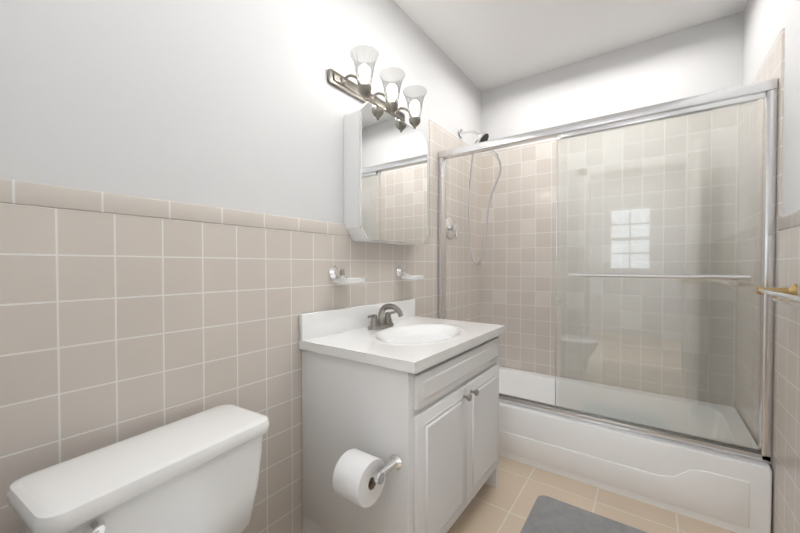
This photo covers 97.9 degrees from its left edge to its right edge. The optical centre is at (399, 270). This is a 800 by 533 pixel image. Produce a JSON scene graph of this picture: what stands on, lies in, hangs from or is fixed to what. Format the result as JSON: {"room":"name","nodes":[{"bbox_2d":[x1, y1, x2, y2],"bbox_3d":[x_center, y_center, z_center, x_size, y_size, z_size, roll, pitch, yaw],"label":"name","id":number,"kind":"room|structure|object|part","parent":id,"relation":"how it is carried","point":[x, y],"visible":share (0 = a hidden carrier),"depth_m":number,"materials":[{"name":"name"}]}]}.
{"room":"bathroom","nodes":[
{"label":"bathroom","id":0,"kind":"room"},
{"bbox_2d":[0,0,480,235],"bbox_3d":[-0.908,-0.176,0.798,0.120,2.545,5.489,1,1,36],"label":"wall","id":1,"kind":"structure","parent":0,"point":[243,105],"depth_m":1.10,"materials":[{"name":"white paint"}]},
{"bbox_2d":[0,120,481,532],"bbox_3d":[-0.118,0.066,1.790,0.011,2.030,2.723,1,1,36],"label":"wall tiles","id":2,"kind":"structure","parent":1,"relation":"attached to","point":[123,317],"depth_m":1.03,"materials":[{"name":"beige tile"}]},
{"bbox_2d":[329,266,366,283],"bbox_3d":[-0.225,0.015,1.530,0.124,0.075,0.160,1,1,36],"label":"soap dish","id":3,"kind":"object","parent":2,"relation":"attached to","point":[335,272],"visible":1,"depth_m":1.51,"materials":[{"name":"silver metal"}]},
{"bbox_2d":[396,266,424,279],"bbox_3d":[0.064,0.009,1.932,0.124,0.075,0.160,1,1,36],"label":"holder","id":4,"kind":"object","parent":2,"relation":"attached to","point":[400,270],"visible":1,"depth_m":1.91,"materials":[{"name":"silver metal"}]},
{"bbox_2d":[446,217,457,238],"bbox_3d":[0.371,-0.299,2.408,0.062,0.156,0.156,1,1,36],"label":"shower valve","id":5,"kind":"object","parent":2,"relation":"attached to","point":[451,228],"visible":0.9,"depth_m":2.39,"materials":[{"name":"silver metal"}]},
{"bbox_2d":[459,129,501,264],"bbox_3d":[0.571,-0.541,2.476,0.304,0.998,0.104,1,1,36],"label":"shower head","id":6,"kind":"object","parent":2,"relation":"attached to","point":[483,137],"visible":0.94,"depth_m":2.49},
{"bbox_2d":[327,45,426,128],"bbox_3d":[-0.063,-0.829,1.677,0.215,0.192,0.570,1,1,36],"label":"sconce","id":7,"kind":"object","parent":1,"relation":"attached to","point":[364,58],"visible":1,"depth_m":1.60,"materials":[{"name":"silver metal"}]},
{"bbox_3d":[-0.037,-0.854,1.640,0.130,0.140,0.520,1,1,36],"label":"lamp shade","id":8,"kind":"part","parent":7,"relation":"part of","materials":[{"name":"clear glass"}]},
{"bbox_2d":[344,102,426,244],"bbox_3d":[-0.050,-0.457,1.794,0.106,0.625,0.565,1,1,36],"label":"medicine cabinet mirror","id":9,"kind":"object","parent":1,"relation":"attached to","point":[385,177],"visible":1,"depth_m":1.67,"materials":[{"name":"white mirror"}]},
{"bbox_2d":[438,78,777,464],"bbox_3d":[0.881,0.001,1.852,1.542,1.555,0.102,1,1,36],"label":"shower door frame","id":10,"kind":"object","parent":1,"relation":"attached to","point":[767,91],"visible":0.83,"depth_m":1.60,"materials":[{"name":"silver metal"}]},
{"bbox_2d":[393,0,747,90],"bbox_3d":[-0.226,-1.491,0.287,1.800,0.100,5.489,1,1,36],"label":"ceiling","id":11,"kind":"structure","parent":0,"point":[483,45],"depth_m":2.10,"materials":[{"name":"white paint"}]},
{"bbox_2d":[447,456,735,532],"bbox_3d":[-0.226,1.154,0.329,1.800,0.100,5.489,1,1,36],"label":"floor","id":12,"kind":"structure","parent":0,"point":[506,504],"depth_m":1.61,"materials":[{"name":"tile"}]},
{"bbox_2d":[7,404,268,532],"bbox_3d":[-0.398,0.761,0.728,0.719,0.674,0.498,1,1,36],"label":"toilet","id":13,"kind":"object","parent":12,"relation":"on","point":[198,472],"visible":1,"depth_m":0.79,"materials":[{"name":"white ceramic"}]},
{"bbox_2d":[299,299,504,532],"bbox_3d":[0.022,0.620,1.496,0.569,0.931,0.973,1,1,36],"label":"bathroom vanity","id":14,"kind":"object","parent":12,"relation":"on","point":[400,416],"visible":1,"depth_m":1.28,"materials":[{"name":"painted wood"},{"name":"cultured marble"},{"name":"metal"}]},
{"bbox_2d":[520,495,646,532],"bbox_3d":[0.638,1.083,1.188,0.520,0.014,0.835,1,1,36],"label":"bath mat","id":15,"kind":"object","parent":12,"relation":"on","point":[547,514],"visible":0.96,"depth_m":1.49,"materials":[{"name":"fabric"}]},
{"bbox_2d":[499,366,771,532],"bbox_3d":[1.076,0.925,2.138,1.536,0.300,0.762,1,1,36],"label":"bathtub","id":16,"kind":"object","parent":12,"relation":"on","point":[729,492],"visible":0.56,"depth_m":1.72,"materials":[{"name":"white ceramic"}]},
{"bbox_2d":[481,11,743,153],"bbox_3d":[1.340,-0.203,2.488,1.560,2.545,0.120,1,1,36],"label":"wall","id":17,"kind":"structure","parent":0,"point":[703,58],"depth_m":2.30,"materials":[{"name":"white paint"}]},
{"bbox_2d":[481,105,740,408],"bbox_3d":[1.303,0.056,2.441,1.544,2.030,0.008,1,1,36],"label":"wall tile","id":18,"kind":"structure","parent":17,"relation":"attached to","point":[518,281],"depth_m":2.36,"materials":[{"name":"beige tile"}]},
{"bbox_2d":[743,0,799,215],"bbox_3d":[0.457,-0.161,-0.182,0.120,2.545,5.489,1,1,36],"label":"wall","id":19,"kind":"structure","parent":0,"point":[766,22],"depth_m":1.33,"materials":[{"name":"white paint"}]},
{"bbox_2d":[736,28,799,532],"bbox_3d":[1.145,0.080,0.893,0.011,2.030,2.707,1,1,36],"label":"wall tiles","id":20,"kind":"structure","parent":19,"relation":"attached to","point":[785,469],"depth_m":1.36,"materials":[{"name":"beige tile"}]},
{"bbox_2d":[756,284,799,307],"bbox_3d":[1.147,0.079,0.983,0.097,0.062,0.652,1,1,36],"label":"towel rail","id":21,"kind":"object","parent":20,"relation":"attached to","point":[790,293],"visible":1,"depth_m":1.17,"materials":[{"name":"gold metal"}]}
]}

